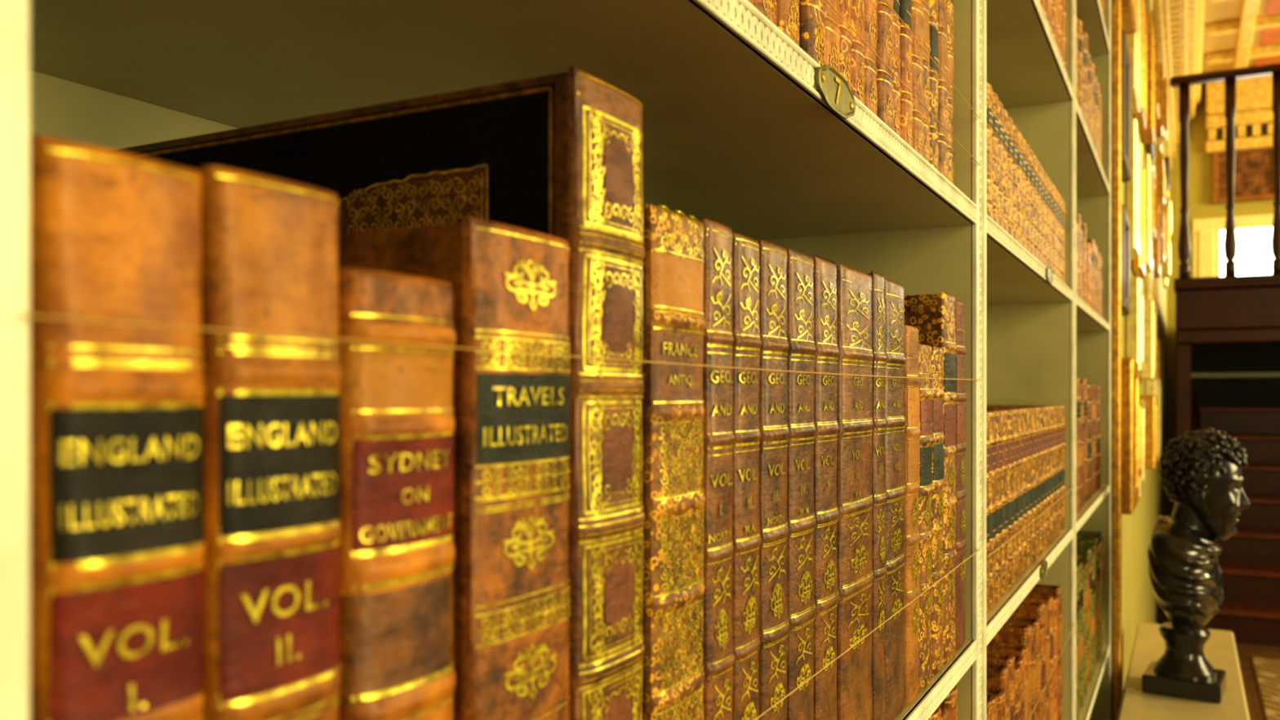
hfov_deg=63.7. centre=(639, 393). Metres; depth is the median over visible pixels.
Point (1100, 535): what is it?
book
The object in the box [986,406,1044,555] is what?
book
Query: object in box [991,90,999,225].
book
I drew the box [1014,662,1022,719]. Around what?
book
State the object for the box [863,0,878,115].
book
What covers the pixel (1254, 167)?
painting
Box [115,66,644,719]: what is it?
book
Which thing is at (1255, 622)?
staircase
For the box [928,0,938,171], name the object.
book
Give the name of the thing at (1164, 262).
picture frame
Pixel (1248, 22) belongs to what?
trim
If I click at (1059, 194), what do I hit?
book
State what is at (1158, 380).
picture frame
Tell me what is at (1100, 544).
book
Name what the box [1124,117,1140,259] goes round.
picture frame
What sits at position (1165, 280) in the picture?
picture frame
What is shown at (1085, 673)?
book
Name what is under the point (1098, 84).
book
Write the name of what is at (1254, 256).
window
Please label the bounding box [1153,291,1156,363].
picture frame
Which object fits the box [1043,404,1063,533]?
book
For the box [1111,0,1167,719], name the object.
wall
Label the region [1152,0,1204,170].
trim
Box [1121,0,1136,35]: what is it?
picture frame
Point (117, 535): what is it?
book
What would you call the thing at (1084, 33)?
book
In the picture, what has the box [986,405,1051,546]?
book
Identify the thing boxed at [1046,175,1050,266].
book
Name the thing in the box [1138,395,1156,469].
picture frame
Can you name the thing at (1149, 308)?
picture frame
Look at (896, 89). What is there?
book
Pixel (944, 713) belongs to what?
book
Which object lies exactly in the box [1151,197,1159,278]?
picture frame
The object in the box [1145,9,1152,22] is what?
picture frame
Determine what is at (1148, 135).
picture frame
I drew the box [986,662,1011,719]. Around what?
book
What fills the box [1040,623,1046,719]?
book
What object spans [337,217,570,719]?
book
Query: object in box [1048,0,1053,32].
book
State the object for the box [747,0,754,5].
book
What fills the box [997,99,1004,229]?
book
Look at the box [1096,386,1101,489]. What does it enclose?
book
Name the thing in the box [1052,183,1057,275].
book
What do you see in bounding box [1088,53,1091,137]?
book
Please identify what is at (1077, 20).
book
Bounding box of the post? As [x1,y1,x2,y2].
[1175,343,1191,438]
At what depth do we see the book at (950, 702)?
0.86 m
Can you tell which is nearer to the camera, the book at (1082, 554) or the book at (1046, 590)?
the book at (1046, 590)
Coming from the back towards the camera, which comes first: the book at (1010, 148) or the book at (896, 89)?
the book at (1010, 148)
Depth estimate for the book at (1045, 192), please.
1.39 m
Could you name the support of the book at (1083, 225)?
on the bookcase
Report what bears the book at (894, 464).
on the bookcase
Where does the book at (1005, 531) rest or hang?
on the bookcase
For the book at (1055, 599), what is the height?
0.270 m
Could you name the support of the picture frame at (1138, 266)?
attached to the wall at (1140, 604)
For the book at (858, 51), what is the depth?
0.61 m
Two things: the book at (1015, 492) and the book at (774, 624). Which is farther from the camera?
the book at (1015, 492)
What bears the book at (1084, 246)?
on the bookcase
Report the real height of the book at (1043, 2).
0.225 m
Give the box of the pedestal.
[1116,622,1249,719]
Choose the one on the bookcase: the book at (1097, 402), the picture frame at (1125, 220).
the book at (1097, 402)
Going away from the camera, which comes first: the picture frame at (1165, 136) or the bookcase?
the bookcase
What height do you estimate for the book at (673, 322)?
0.278 m
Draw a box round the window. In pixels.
[1192,213,1274,277]
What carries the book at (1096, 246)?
on the bookcase
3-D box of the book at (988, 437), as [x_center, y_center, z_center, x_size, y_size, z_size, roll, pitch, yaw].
[0.262,0.114,1.014,0.158,0.193,0.037,0,0,28]
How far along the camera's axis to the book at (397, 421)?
0.24 m
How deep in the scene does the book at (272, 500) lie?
0.21 m
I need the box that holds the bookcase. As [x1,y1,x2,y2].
[0,0,1111,719]
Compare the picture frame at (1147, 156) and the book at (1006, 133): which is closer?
the book at (1006, 133)
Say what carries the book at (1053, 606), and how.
on the bookcase
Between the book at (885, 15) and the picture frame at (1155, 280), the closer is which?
the book at (885, 15)
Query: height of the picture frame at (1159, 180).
0.334 m
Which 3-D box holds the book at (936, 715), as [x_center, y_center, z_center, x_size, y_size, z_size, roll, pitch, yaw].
[0.165,0.414,0.840,0.158,0.331,0.033,0,0,28]
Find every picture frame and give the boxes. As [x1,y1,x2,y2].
[1120,357,1138,515]
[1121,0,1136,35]
[1121,29,1130,182]
[1121,204,1129,315]
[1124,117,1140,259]
[1124,276,1143,373]
[1126,0,1140,114]
[1131,142,1145,278]
[1132,0,1146,130]
[1138,299,1155,380]
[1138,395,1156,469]
[1138,397,1141,477]
[1138,399,1144,497]
[1139,21,1155,144]
[1143,0,1152,12]
[1143,153,1151,273]
[1144,142,1155,159]
[1144,257,1153,300]
[1144,378,1157,462]
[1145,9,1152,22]
[1151,130,1155,179]
[1151,169,1155,241]
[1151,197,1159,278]
[1153,278,1158,317]
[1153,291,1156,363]
[1155,38,1159,119]
[1155,62,1164,137]
[1155,136,1163,153]
[1155,152,1164,226]
[1155,338,1159,378]
[1156,378,1160,457]
[1160,209,1165,264]
[1160,223,1164,262]
[1160,226,1163,241]
[1162,242,1170,278]
[1163,77,1167,141]
[1163,156,1164,203]
[1163,278,1167,288]
[1164,156,1169,191]
[1164,173,1167,206]
[1164,206,1169,262]
[1167,200,1171,235]
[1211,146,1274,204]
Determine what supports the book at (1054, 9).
on the bookcase
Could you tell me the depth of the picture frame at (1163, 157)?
7.10 m
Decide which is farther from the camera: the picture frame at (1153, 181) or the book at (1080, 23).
the picture frame at (1153, 181)
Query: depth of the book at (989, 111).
0.99 m
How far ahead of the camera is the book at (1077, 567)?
1.87 m
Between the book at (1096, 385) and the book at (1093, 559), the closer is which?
the book at (1093, 559)
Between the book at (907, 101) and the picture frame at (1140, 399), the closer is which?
the book at (907, 101)
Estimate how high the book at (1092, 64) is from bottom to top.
0.213 m
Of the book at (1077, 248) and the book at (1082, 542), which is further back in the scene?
the book at (1082, 542)
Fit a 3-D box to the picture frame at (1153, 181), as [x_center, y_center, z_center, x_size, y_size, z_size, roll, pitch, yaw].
[2.189,-0.801,4.423,0.036,0.260,0.294,0,0,28]
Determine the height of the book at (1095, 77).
0.198 m
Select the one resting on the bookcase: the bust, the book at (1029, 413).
the book at (1029, 413)
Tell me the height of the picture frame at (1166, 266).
0.236 m
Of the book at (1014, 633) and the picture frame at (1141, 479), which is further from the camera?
the picture frame at (1141, 479)
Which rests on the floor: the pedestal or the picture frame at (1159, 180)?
the pedestal
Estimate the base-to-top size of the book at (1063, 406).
0.193 m
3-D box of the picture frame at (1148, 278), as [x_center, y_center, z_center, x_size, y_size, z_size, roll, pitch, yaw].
[2.184,-0.386,4.425,0.025,0.410,0.298,0,0,28]
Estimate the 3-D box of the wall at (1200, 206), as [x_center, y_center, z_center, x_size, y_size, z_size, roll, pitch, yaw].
[6.711,-0.700,8.184,5.500,4.100,0.150,0,0,28]
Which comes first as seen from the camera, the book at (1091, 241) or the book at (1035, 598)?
the book at (1035, 598)
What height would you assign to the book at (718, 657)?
0.278 m
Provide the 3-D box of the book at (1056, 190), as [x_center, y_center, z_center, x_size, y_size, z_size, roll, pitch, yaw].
[0.546,-0.231,1.553,0.158,0.139,0.033,0,0,28]
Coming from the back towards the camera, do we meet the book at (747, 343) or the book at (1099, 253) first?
the book at (1099, 253)
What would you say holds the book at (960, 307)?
on the bookcase
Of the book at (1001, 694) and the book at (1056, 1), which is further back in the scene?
the book at (1056, 1)
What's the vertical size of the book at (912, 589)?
0.256 m
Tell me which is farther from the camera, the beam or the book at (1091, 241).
the beam
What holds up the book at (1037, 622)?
on the bookcase
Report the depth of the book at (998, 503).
1.04 m
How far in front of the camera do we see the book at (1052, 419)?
1.44 m
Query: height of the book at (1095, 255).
0.151 m
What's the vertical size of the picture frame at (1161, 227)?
0.388 m
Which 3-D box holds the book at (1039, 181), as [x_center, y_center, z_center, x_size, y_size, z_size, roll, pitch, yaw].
[0.450,-0.231,1.371,0.158,0.139,0.033,0,0,28]
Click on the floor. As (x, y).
(1245, 651)
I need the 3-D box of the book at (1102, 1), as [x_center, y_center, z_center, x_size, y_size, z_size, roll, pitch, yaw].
[1.000,-0.924,2.412,0.158,0.240,0.039,0,0,28]
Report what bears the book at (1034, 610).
on the bookcase
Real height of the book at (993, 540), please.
0.193 m
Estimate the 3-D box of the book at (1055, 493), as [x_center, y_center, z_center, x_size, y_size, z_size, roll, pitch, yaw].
[0.531,0.114,1.519,0.158,0.193,0.037,0,0,28]
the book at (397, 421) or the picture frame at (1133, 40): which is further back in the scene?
the picture frame at (1133, 40)
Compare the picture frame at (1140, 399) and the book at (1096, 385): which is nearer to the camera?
the book at (1096, 385)
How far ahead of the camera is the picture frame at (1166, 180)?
7.34 m
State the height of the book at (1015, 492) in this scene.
0.193 m
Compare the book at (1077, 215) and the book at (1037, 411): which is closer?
the book at (1037, 411)
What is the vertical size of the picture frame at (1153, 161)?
0.236 m
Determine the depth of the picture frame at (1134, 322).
2.95 m
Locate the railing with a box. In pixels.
[1169,62,1279,285]
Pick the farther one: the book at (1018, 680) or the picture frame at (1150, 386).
the picture frame at (1150, 386)
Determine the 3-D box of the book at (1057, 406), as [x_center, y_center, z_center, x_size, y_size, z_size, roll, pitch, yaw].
[0.549,0.114,1.553,0.158,0.193,0.037,0,0,28]
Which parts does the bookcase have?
panel, retaining cord, shelf, beaded moulding, number plate, retaining cord, retaining cord, retaining cord, shelf, beaded moulding, shelf, shelf, shelf, beaded moulding, beaded moulding, retaining cord, retaining cord, number plate, number plate, retaining cord, beaded moulding, shelf, shelf, shelf, shelf, shelf, beaded moulding, beaded moulding, beaded moulding, beaded moulding, beaded moulding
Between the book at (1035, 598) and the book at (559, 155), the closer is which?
the book at (559, 155)
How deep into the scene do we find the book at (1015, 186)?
1.15 m
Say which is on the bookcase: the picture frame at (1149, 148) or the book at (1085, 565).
the book at (1085, 565)
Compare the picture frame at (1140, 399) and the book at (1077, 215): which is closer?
the book at (1077, 215)
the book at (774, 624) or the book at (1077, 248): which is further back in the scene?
the book at (1077, 248)
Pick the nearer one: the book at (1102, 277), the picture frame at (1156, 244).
the book at (1102, 277)
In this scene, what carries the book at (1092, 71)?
on the bookcase
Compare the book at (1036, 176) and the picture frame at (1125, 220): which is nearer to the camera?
the book at (1036, 176)
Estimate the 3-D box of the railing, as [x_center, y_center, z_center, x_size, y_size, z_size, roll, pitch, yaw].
[4.913,-1.249,5.151,4.030,1.225,0.090,0,0,28]
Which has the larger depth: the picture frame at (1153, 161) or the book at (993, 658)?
the picture frame at (1153, 161)
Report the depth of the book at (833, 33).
0.56 m
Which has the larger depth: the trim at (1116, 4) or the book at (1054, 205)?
the trim at (1116, 4)
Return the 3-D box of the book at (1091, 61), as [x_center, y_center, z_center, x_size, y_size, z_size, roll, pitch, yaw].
[0.847,-0.577,2.127,0.157,0.196,0.038,0,0,28]
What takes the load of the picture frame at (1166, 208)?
attached to the wall at (1140, 604)
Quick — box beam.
[1173,280,1279,345]
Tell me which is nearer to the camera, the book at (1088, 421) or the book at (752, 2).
the book at (752, 2)
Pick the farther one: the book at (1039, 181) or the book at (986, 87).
the book at (1039, 181)
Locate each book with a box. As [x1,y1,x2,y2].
[30,134,204,719]
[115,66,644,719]
[200,165,342,719]
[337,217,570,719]
[337,266,456,719]
[641,204,705,719]
[702,218,735,719]
[732,232,761,719]
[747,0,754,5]
[754,0,776,26]
[758,240,790,719]
[776,0,799,46]
[786,248,816,719]
[799,0,826,66]
[813,255,839,719]
[824,0,841,73]
[836,264,873,719]
[839,0,853,88]
[850,0,866,104]
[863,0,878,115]
[866,271,887,719]
[875,0,893,129]
[884,278,906,719]
[892,0,902,136]
[899,0,914,146]
[903,291,956,664]
[903,324,920,707]
[911,0,924,157]
[918,343,933,693]
[922,0,930,163]
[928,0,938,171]
[928,706,941,719]
[930,346,945,677]
[937,0,948,178]
[938,684,958,719]
[940,707,948,719]
[946,0,955,184]
[955,300,967,650]
[986,81,994,219]
[986,87,987,213]
[986,404,1066,530]
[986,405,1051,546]
[986,405,1057,539]
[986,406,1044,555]
[986,407,1038,564]
[986,408,1015,590]
[986,408,1020,583]
[986,408,1029,573]
[986,410,997,609]
[986,411,991,613]
[986,641,1028,719]
[986,652,1015,719]
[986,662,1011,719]
[986,686,1006,719]
[986,693,997,719]
[986,706,990,719]
[988,404,1061,537]
[989,652,1025,719]
[990,622,1032,719]
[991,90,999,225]
[993,410,1003,602]
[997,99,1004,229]
[998,409,1008,595]
[1003,108,1008,233]
[1005,616,1042,719]
[1006,622,1037,719]
[1007,115,1013,238]
[1010,600,1045,625]
[1012,123,1018,241]
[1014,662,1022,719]
[1017,129,1023,246]
[1017,408,1024,577]
[1022,137,1026,249]
[1022,595,1053,719]
[1024,405,1055,543]
[1025,142,1031,253]
[1026,407,1033,568]
[1027,583,1063,719]
[1029,149,1035,256]
[1033,155,1039,259]
[1035,406,1041,559]
[1037,160,1042,262]
[1040,165,1044,265]
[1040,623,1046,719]
[1041,0,1047,17]
[1042,406,1048,551]
[1043,170,1047,267]
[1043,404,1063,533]
[1044,602,1050,719]
[1046,0,1048,24]
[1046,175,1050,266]
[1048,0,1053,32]
[1048,179,1053,273]
[1051,0,1056,44]
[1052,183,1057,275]
[1053,596,1058,719]
[1053,605,1054,702]
[1055,0,1059,52]
[1055,188,1059,278]
[1057,0,1062,59]
[1057,192,1061,280]
[1060,196,1063,282]
[1062,0,1066,69]
[1062,200,1066,284]
[1075,16,1079,102]
[1075,212,1081,297]
[1075,220,1077,294]
[1075,377,1078,513]
[1075,530,1104,645]
[1075,536,1098,662]
[1075,546,1093,681]
[1075,560,1090,685]
[1075,561,1084,708]
[1075,564,1080,713]
[1075,571,1079,719]
[1076,222,1079,295]
[1076,377,1081,511]
[1077,18,1083,113]
[1080,222,1087,295]
[1080,229,1083,299]
[1080,378,1087,502]
[1080,383,1084,506]
[1082,31,1088,128]
[1082,33,1086,121]
[1082,48,1083,115]
[1082,237,1087,302]
[1083,390,1084,498]
[1083,564,1088,688]
[1083,566,1087,696]
[1083,579,1084,698]
[1085,242,1091,306]
[1086,238,1095,310]
[1086,385,1090,500]
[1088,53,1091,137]
[1088,385,1092,497]
[1089,246,1092,308]
[1090,61,1092,136]
[1090,384,1095,494]
[1091,62,1095,146]
[1091,68,1094,143]
[1092,550,1097,663]
[1092,554,1096,670]
[1092,556,1095,676]
[1093,244,1097,311]
[1094,75,1097,154]
[1094,384,1097,493]
[1096,246,1098,313]
[1096,385,1102,487]
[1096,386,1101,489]
[1096,387,1098,491]
[1097,81,1099,159]
[1097,252,1102,315]
[1097,258,1101,315]
[1097,541,1102,648]
[1097,542,1102,653]
[1097,546,1101,658]
[1098,88,1100,160]
[1099,93,1102,163]
[1100,257,1103,317]
[1101,0,1104,19]
[1101,102,1102,164]
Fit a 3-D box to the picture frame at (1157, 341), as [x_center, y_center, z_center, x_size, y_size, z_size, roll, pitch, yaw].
[2.653,-0.120,5.306,0.029,0.313,0.295,0,0,28]
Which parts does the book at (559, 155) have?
panel, panel, spine panel, spine panel, spine panel, spine panel, spine panel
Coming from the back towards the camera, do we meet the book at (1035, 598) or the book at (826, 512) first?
the book at (1035, 598)
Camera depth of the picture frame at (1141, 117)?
3.31 m
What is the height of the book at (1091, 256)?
0.132 m
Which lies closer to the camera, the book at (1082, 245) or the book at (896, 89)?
the book at (896, 89)
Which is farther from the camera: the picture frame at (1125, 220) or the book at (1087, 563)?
the picture frame at (1125, 220)
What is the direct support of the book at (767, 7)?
on the bookcase
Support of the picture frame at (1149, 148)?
attached to the wall at (1140, 604)
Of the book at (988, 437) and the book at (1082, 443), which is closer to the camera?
the book at (988, 437)
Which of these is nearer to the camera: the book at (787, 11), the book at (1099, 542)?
the book at (787, 11)
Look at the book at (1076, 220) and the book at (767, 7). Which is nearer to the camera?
the book at (767, 7)
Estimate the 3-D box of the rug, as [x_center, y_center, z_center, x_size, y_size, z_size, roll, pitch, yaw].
[3.245,1.344,3.202,2.150,0.012,3.500,0,0,28]
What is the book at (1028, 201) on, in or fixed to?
on the bookcase
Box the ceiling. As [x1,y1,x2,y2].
[1201,0,1279,73]
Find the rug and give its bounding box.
[1252,656,1279,719]
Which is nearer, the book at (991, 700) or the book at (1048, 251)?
the book at (991, 700)
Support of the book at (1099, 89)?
on the bookcase
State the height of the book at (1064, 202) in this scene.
0.139 m
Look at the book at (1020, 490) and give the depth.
1.17 m
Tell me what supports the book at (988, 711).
on the bookcase
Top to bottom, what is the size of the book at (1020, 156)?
0.139 m
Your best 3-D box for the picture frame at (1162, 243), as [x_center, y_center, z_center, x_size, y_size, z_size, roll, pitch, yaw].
[3.134,-0.921,6.205,0.036,0.230,0.250,0,0,28]
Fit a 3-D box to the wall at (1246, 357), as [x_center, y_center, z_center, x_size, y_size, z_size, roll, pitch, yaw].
[5.941,0.490,6.948,4.101,1.720,0.060,0,0,28]
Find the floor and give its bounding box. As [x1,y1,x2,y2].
[1156,601,1279,719]
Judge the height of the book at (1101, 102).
0.190 m
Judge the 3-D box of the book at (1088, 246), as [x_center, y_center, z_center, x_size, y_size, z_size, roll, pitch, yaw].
[0.812,-0.227,2.053,0.158,0.132,0.041,0,0,28]
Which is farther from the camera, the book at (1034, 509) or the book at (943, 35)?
the book at (1034, 509)
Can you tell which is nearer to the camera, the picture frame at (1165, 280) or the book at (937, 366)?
the book at (937, 366)
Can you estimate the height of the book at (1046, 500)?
0.193 m
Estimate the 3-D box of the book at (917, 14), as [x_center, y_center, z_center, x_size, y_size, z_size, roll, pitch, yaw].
[0.137,-0.277,0.787,0.158,0.231,0.032,0,0,28]
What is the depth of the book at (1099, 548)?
2.26 m
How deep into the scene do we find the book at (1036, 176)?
1.30 m
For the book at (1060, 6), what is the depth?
1.57 m
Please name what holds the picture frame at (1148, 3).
attached to the wall at (1140, 604)
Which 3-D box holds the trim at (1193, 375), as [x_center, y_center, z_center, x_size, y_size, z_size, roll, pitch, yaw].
[5.851,-0.140,6.937,3.851,0.040,0.035,0,0,28]
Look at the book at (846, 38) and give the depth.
0.59 m
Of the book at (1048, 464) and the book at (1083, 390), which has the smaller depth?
the book at (1048, 464)
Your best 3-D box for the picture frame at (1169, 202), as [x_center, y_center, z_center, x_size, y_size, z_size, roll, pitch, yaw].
[4.013,-1.328,7.844,0.051,0.230,0.264,0,0,28]
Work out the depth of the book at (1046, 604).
1.44 m
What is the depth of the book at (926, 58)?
0.78 m
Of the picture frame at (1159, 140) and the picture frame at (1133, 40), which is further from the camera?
the picture frame at (1159, 140)
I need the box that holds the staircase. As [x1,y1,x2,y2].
[1192,392,1279,647]
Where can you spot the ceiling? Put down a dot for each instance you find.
(1226, 11)
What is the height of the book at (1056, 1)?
0.225 m
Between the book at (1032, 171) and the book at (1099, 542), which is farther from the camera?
the book at (1099, 542)
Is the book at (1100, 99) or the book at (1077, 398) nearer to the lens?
the book at (1077, 398)
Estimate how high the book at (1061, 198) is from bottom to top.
0.139 m
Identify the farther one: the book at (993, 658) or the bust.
the bust
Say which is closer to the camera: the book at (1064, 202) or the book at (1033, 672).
the book at (1033, 672)
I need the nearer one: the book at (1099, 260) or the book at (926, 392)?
the book at (926, 392)
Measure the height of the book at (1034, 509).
0.193 m
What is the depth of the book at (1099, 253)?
2.32 m
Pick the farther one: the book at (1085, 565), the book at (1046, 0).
the book at (1085, 565)
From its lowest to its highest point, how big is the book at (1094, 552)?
0.243 m
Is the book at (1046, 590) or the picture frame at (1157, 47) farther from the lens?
the picture frame at (1157, 47)
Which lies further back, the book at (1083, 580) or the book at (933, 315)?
the book at (1083, 580)
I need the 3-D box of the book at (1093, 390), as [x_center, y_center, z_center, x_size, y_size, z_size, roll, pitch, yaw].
[0.880,0.095,2.186,0.158,0.229,0.041,0,0,28]
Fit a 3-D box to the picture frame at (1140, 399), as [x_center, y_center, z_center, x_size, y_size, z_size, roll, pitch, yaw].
[1.470,0.133,3.073,0.032,0.243,0.283,0,0,28]
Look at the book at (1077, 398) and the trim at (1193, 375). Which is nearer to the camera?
the book at (1077, 398)
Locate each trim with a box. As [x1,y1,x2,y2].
[1111,0,1121,719]
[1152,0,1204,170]
[1191,372,1279,377]
[1205,75,1273,153]
[1207,0,1279,69]
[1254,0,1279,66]
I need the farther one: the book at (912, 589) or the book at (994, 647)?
the book at (994, 647)
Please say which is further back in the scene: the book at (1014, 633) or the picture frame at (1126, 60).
the picture frame at (1126, 60)
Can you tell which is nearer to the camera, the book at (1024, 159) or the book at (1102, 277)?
the book at (1024, 159)
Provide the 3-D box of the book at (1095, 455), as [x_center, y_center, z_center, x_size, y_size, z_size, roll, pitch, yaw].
[0.900,0.095,2.224,0.158,0.229,0.041,0,0,28]
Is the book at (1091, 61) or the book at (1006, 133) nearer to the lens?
the book at (1006, 133)
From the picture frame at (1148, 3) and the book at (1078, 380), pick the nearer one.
the book at (1078, 380)
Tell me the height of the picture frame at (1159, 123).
0.319 m
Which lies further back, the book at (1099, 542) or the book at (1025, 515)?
the book at (1099, 542)
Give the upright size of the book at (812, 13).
0.239 m
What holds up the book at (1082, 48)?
on the bookcase
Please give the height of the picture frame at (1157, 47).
0.302 m
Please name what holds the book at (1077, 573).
on the bookcase
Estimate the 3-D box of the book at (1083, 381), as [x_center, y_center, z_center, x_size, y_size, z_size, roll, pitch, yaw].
[0.798,0.091,2.037,0.157,0.238,0.044,0,0,28]
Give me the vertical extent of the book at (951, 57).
0.239 m
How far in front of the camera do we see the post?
6.01 m
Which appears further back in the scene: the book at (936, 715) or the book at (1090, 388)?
the book at (1090, 388)
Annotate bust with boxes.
[1142,426,1249,703]
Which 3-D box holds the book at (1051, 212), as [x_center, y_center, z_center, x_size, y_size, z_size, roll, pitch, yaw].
[0.514,-0.231,1.492,0.158,0.139,0.033,0,0,28]
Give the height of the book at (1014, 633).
0.290 m
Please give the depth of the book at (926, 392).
0.73 m
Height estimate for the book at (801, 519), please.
0.279 m
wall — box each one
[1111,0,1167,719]
[1167,83,1274,516]
[1191,343,1279,564]
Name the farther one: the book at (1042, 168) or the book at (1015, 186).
the book at (1042, 168)
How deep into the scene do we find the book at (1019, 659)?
1.21 m
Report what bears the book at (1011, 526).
on the bookcase
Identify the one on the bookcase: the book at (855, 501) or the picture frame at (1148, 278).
the book at (855, 501)
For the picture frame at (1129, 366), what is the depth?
2.46 m
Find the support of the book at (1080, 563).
on the bookcase
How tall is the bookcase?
2.919 m
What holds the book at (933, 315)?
on the bookcase
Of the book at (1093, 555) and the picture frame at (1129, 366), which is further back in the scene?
the picture frame at (1129, 366)
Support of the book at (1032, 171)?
on the bookcase
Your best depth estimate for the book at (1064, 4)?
1.60 m
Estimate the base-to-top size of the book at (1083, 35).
0.198 m
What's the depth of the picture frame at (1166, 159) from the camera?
7.73 m
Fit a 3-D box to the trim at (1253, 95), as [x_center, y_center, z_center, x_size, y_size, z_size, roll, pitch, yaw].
[6.973,-2.425,7.824,4.700,0.650,0.240,0,0,28]
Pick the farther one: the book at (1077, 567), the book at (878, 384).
the book at (1077, 567)
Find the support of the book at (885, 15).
on the bookcase

